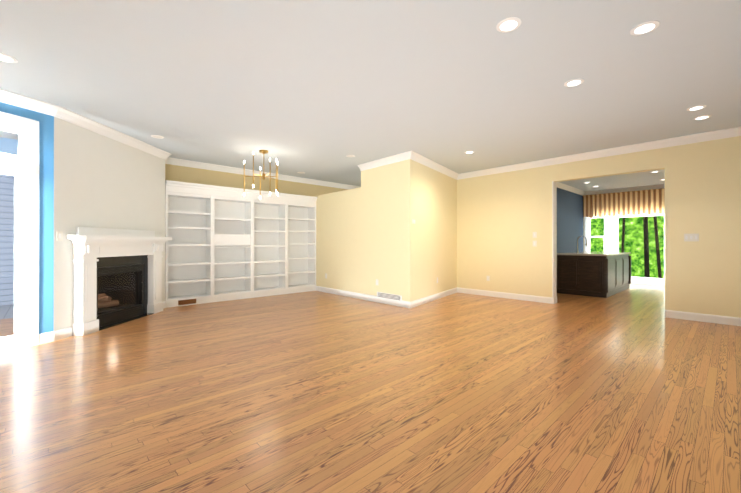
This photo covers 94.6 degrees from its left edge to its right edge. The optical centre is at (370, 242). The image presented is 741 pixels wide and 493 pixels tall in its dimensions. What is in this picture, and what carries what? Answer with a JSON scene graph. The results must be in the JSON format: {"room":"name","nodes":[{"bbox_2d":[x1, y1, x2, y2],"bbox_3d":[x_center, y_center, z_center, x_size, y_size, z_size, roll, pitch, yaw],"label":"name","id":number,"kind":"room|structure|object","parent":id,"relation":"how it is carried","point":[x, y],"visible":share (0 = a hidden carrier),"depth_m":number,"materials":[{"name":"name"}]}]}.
{"room":"living room","nodes":[
{"label":"living room","id":0,"kind":"room"},
{"bbox_2d":[0,102,53,333],"bbox_3d":[-4.347,-0.219,2.621,0.160,2.720,3.000,0,0,24],"label":"wall","id":1,"kind":"structure","parent":0,"point":[46,223],"depth_m":3.89,"materials":[{"name":"paint"}]},
{"bbox_2d":[0,127,23,346],"bbox_3d":[-4.175,-0.055,2.971,0.115,2.328,1.740,0,0,24],"label":"door","id":2,"kind":"structure","parent":1,"relation":"in","point":[16,338],"depth_m":3.74,"materials":[{"name":"white wood"}]},
{"bbox_2d":[0,159,38,178],"bbox_3d":[-4.061,-0.780,2.923,0.077,0.146,1.880,0,0,24],"label":"bar","id":3,"kind":"object","parent":1,"relation":"attached to","point":[13,168],"visible":1,"depth_m":3.62,"materials":[{"name":"white wood"}]},
{"bbox_2d":[0,111,38,351],"bbox_3d":[-4.181,-0.107,2.973,0.182,2.505,1.940,0,0,24],"label":"door frame","id":4,"kind":"structure","parent":1,"relation":"attached to","point":[29,128],"depth_m":3.76,"materials":[{"name":"white wood"}]},
{"bbox_2d":[0,88,740,195],"bbox_3d":[1.998,-1.517,4.694,14.762,0.111,10.350,0,0,-43],"label":"crown molding","id":5,"kind":"structure","parent":1,"relation":"attached to","point":[30,103],"depth_m":5.92,"materials":[{"name":"white wood"}]},
{"bbox_2d":[53,117,164,330],"bbox_3d":[-3.944,-0.212,5.000,0.600,2.720,2.058,0,0,2],"label":"wall","id":6,"kind":"structure","parent":0,"point":[101,181],"depth_m":4.54,"materials":[{"name":"white paint"}]},
{"bbox_2d":[56,231,62,240],"bbox_3d":[-3.666,-0.075,4.033,0.010,0.115,0.075,0,0,2],"label":"light switch","id":7,"kind":"object","parent":6,"relation":"attached to","point":[59,235],"visible":1,"depth_m":4.03,"materials":[{"name":"white plastic"}]},
{"bbox_2d":[165,164,347,195],"bbox_3d":[-1.822,-0.204,8.056,5.685,2.720,0.490,0,0,-43],"label":"wall","id":8,"kind":"structure","parent":0,"point":[194,175],"depth_m":7.25,"materials":[{"name":"beige paint"}]},
{"bbox_2d":[0,283,740,492],"bbox_3d":[1.926,1.197,4.618,15.562,0.100,10.950,0,0,-43],"label":"floor","id":9,"kind":"structure","parent":0,"point":[632,388],"depth_m":2.47,"materials":[{"name":"brown wood"}]},
{"bbox_2d":[67,227,171,335],"bbox_3d":[-3.770,0.478,4.974,0.750,1.340,1.700,0,0,2],"label":"fireplace","id":10,"kind":"object","parent":9,"relation":"on","point":[117,276],"visible":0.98,"depth_m":4.88,"materials":[{"name":"white wood"}]},
{"bbox_2d":[165,180,316,307],"bbox_3d":[-2.561,0.032,7.226,3.184,2.247,0.392,0,0,-43],"label":"bookshelf","id":11,"kind":"object","parent":9,"relation":"on","point":[227,243],"visible":0.92,"depth_m":7.08,"materials":[{"name":"white wood"}]},
{"bbox_2d":[314,159,456,301],"bbox_3d":[0.432,-0.204,8.027,2.450,2.720,3.350,0,0,-43],"label":"wall bump-out","id":12,"kind":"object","parent":9,"relation":"on","point":[368,232],"visible":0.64,"depth_m":6.77,"materials":[{"name":"beige paint"}]},
{"bbox_2d":[316,286,415,308],"bbox_3d":[-0.297,1.095,7.072,0.115,0.115,3.011,0,0,-43],"label":"baseboard","id":13,"kind":"structure","parent":12,"relation":"attached to","point":[406,304],"depth_m":6.86,"materials":[{"name":"white wood"}]},
{"bbox_2d":[377,292,401,304],"bbox_3d":[0.339,1.041,6.353,0.037,0.180,0.650,0,0,-43],"label":"air vent grille","id":14,"kind":"object","parent":12,"relation":"attached to","point":[387,296],"visible":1,"depth_m":6.33,"materials":[{"name":"white metal"}]},
{"bbox_2d":[557,252,630,297],"bbox_3d":[5.400,0.721,8.245,2.380,0.870,1.050,0,0,-43],"label":"kitchen island","id":15,"kind":"object","parent":9,"relation":"on","point":[598,274],"depth_m":7.48,"materials":[{"name":"brown wood"}]},
{"bbox_2d":[557,252,620,255],"bbox_3d":[5.400,0.266,8.246,2.370,0.040,1.040,0,0,-43],"label":"island countertop","id":16,"kind":"structure","parent":15,"relation":"on","point":[566,253],"depth_m":7.54,"materials":[{"name":"white stone"}]},
{"bbox_2d":[0,0,740,191],"bbox_3d":[1.926,-1.623,4.625,15.562,0.100,10.950,0,0,-43],"label":"ceiling","id":17,"kind":"structure","parent":0,"point":[317,89],"depth_m":3.23,"materials":[{"name":"white paint"}]},
{"bbox_2d":[0,53,17,62],"bbox_3d":[-3.128,-1.573,2.914,0.170,0.008,0.170,0,0,-43],"label":"recessed light","id":18,"kind":"object","parent":17,"relation":"in","point":[7,58],"visible":1,"depth_m":2.93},
{"bbox_2d":[151,135,163,138],"bbox_3d":[-3.166,-1.568,5.078,0.170,0.008,0.170,0,0,-43],"label":"recessed light","id":19,"kind":"object","parent":17,"relation":"in","point":[158,136],"visible":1,"depth_m":5.05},
{"bbox_2d":[244,150,277,198],"bbox_3d":[-1.760,-1.167,5.833,0.594,0.804,0.583,0,0,-43],"label":"chandelier","id":20,"kind":"object","parent":17,"relation":"hanging from","point":[263,152],"visible":1,"depth_m":5.84,"materials":[{"name":"gold metal"}]},
{"bbox_2d":[496,17,520,32],"bbox_3d":[1.002,-1.575,2.479,0.170,0.008,0.170,0,0,-43],"label":"recessed light","id":21,"kind":"object","parent":17,"relation":"in","point":[510,24],"visible":1,"depth_m":2.47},
{"bbox_2d":[564,78,583,86],"bbox_3d":[2.006,-1.572,3.370,0.170,0.008,0.170,0,0,-43],"label":"recessed light","id":22,"kind":"object","parent":17,"relation":"in","point":[574,82],"visible":1,"depth_m":3.35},
{"bbox_2d":[630,20,659,34],"bbox_3d":[2.017,-1.575,2.515,0.170,0.008,0.170,0,0,-43],"label":"recessed light","id":23,"kind":"object","parent":17,"relation":"in","point":[644,27],"visible":1,"depth_m":2.51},
{"bbox_2d":[687,105,705,110],"bbox_3d":[3.811,-1.571,3.997,0.170,0.008,0.170,0,0,-43],"label":"recessed light","id":24,"kind":"object","parent":17,"relation":"in","point":[697,107],"visible":1,"depth_m":3.98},
{"bbox_2d":[693,115,710,119],"bbox_3d":[4.172,-1.570,4.301,0.170,0.008,0.170,0,0,-43],"label":"recessed light","id":25,"kind":"object","parent":17,"relation":"in","point":[701,117],"visible":1,"depth_m":4.28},
{"bbox_2d":[557,188,582,252],"bbox_3d":[4.722,-0.202,8.914,5.000,2.720,0.140,0,0,-43],"label":"wall","id":26,"kind":"structure","parent":0,"point":[569,218],"depth_m":9.69,"materials":[{"name":"blue paint"}]},
{"bbox_2d":[457,136,740,317],"bbox_3d":[4.608,-0.212,5.288,0.150,2.720,7.630,0,0,-43],"label":"wall","id":27,"kind":"structure","parent":0,"point":[502,217],"depth_m":5.39,"materials":[{"name":"beige paint"}]},
{"bbox_2d":[415,287,477,306],"bbox_3d":[1.400,1.095,6.985,2.172,0.115,0.550,0,0,-43],"label":"baseboard","id":28,"kind":"structure","parent":27,"relation":"attached to","point":[433,297],"depth_m":7.26,"materials":[{"name":"white wood"}]},
{"bbox_2d":[478,290,551,303],"bbox_3d":[2.901,1.095,6.967,0.016,0.115,1.500,0,0,-43],"label":"baseboard","id":29,"kind":"structure","parent":27,"relation":"attached to","point":[533,298],"depth_m":6.90,"materials":[{"name":"white wood"}]},
{"bbox_2d":[552,181,556,303],"bbox_3d":[3.488,0.001,6.471,0.190,2.300,0.029,0,0,-43],"label":"trim","id":30,"kind":"structure","parent":27,"relation":"attached to","point":[554,242],"depth_m":6.42,"materials":[{"name":"white wood"}]},
{"bbox_2d":[684,234,698,240],"bbox_3d":[4.732,-0.072,5.040,0.010,0.115,0.160,0,0,-43],"label":"light switch","id":31,"kind":"object","parent":27,"relation":"attached to","point":[691,237],"visible":1,"depth_m":5.04,"materials":[{"name":"white plastic"}]},
{"bbox_2d":[665,310,740,325],"bbox_3d":[5.836,1.087,3.866,0.016,0.115,3.820,0,0,-43],"label":"baseboard","id":32,"kind":"structure","parent":27,"relation":"attached to","point":[736,321],"depth_m":4.93,"materials":[{"name":"white wood"}]},
{"bbox_2d":[583,216,664,285],"bbox_3d":[8.757,-0.204,8.396,0.150,2.720,6.440,0,0,-43],"label":"wall","id":33,"kind":"structure","parent":0,"point":[610,250],"depth_m":10.07,"materials":[{"name":"beige paint"}]},
{"bbox_2d":[584,216,608,251],"bbox_3d":[6.863,-0.159,10.361,0.200,1.462,0.630,0,0,-43],"label":"kitchen window","id":34,"kind":"structure","parent":33,"relation":"in","point":[587,227],"depth_m":10.43,"materials":[{"name":"white glass"}]},
{"bbox_2d":[583,188,664,217],"bbox_3d":[7.627,-1.096,9.338,0.060,0.690,3.205,0,0,-43],"label":"valance","id":35,"kind":"object","parent":33,"relation":"attached to","point":[648,202],"visible":0.54,"depth_m":9.72,"materials":[{"name":"fabric"}]},
{"bbox_2d":[611,213,664,283],"bbox_3d":[7.966,0.133,9.216,0.170,2.111,2.440,0,0,-43],"label":"kitchen window","id":36,"kind":"structure","parent":33,"relation":"in","point":[615,228],"depth_m":9.72,"materials":[{"name":"white glass"}]},
{"label":"outside","id":37,"kind":"structure","parent":0,"visible":0},
{"bbox_2d":[0,304,13,318],"bbox_3d":[-6.249,1.254,3.448,3.988,0.100,6.000,0,0,24],"label":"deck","id":38,"kind":"object","parent":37,"point":[9,308],"depth_m":5.99,"materials":[{"name":"grey wood"}]},
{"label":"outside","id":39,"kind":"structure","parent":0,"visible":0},
{"bbox_2d":[0,174,13,305],"bbox_3d":[-8.414,0.044,3.852,0.200,3.400,9.000,0,0,24],"label":"house siding","id":40,"kind":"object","parent":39,"point":[7,213],"depth_m":6.65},
{"bbox_2d":[621,217,624,251],"bbox_3d":[9.051,-3.232,12.947,1.435,9.203,0.227,0,0,38],"label":"trunk","id":41,"kind":"object","parent":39,"point":[623,223],"depth_m":12.62,"materials":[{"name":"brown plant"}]},
{"bbox_2d":[591,216,663,277],"bbox_3d":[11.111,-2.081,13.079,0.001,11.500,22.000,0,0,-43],"label":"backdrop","id":42,"kind":"structure","parent":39,"point":[638,264],"depth_m":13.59,"materials":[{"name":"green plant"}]},
{"bbox_2d":[643,216,649,277],"bbox_3d":[9.964,-3.231,12.825,0.284,9.205,1.507,0,0,-43],"label":"trunk","id":43,"kind":"object","parent":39,"point":[646,253],"depth_m":12.98,"materials":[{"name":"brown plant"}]},
{"bbox_2d":[653,216,661,277],"bbox_3d":[10.613,-3.234,11.698,0.305,9.204,1.404,0,0,-43],"label":"trunk","id":44,"kind":"object","parent":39,"point":[655,222],"depth_m":12.29,"materials":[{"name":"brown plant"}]}
]}

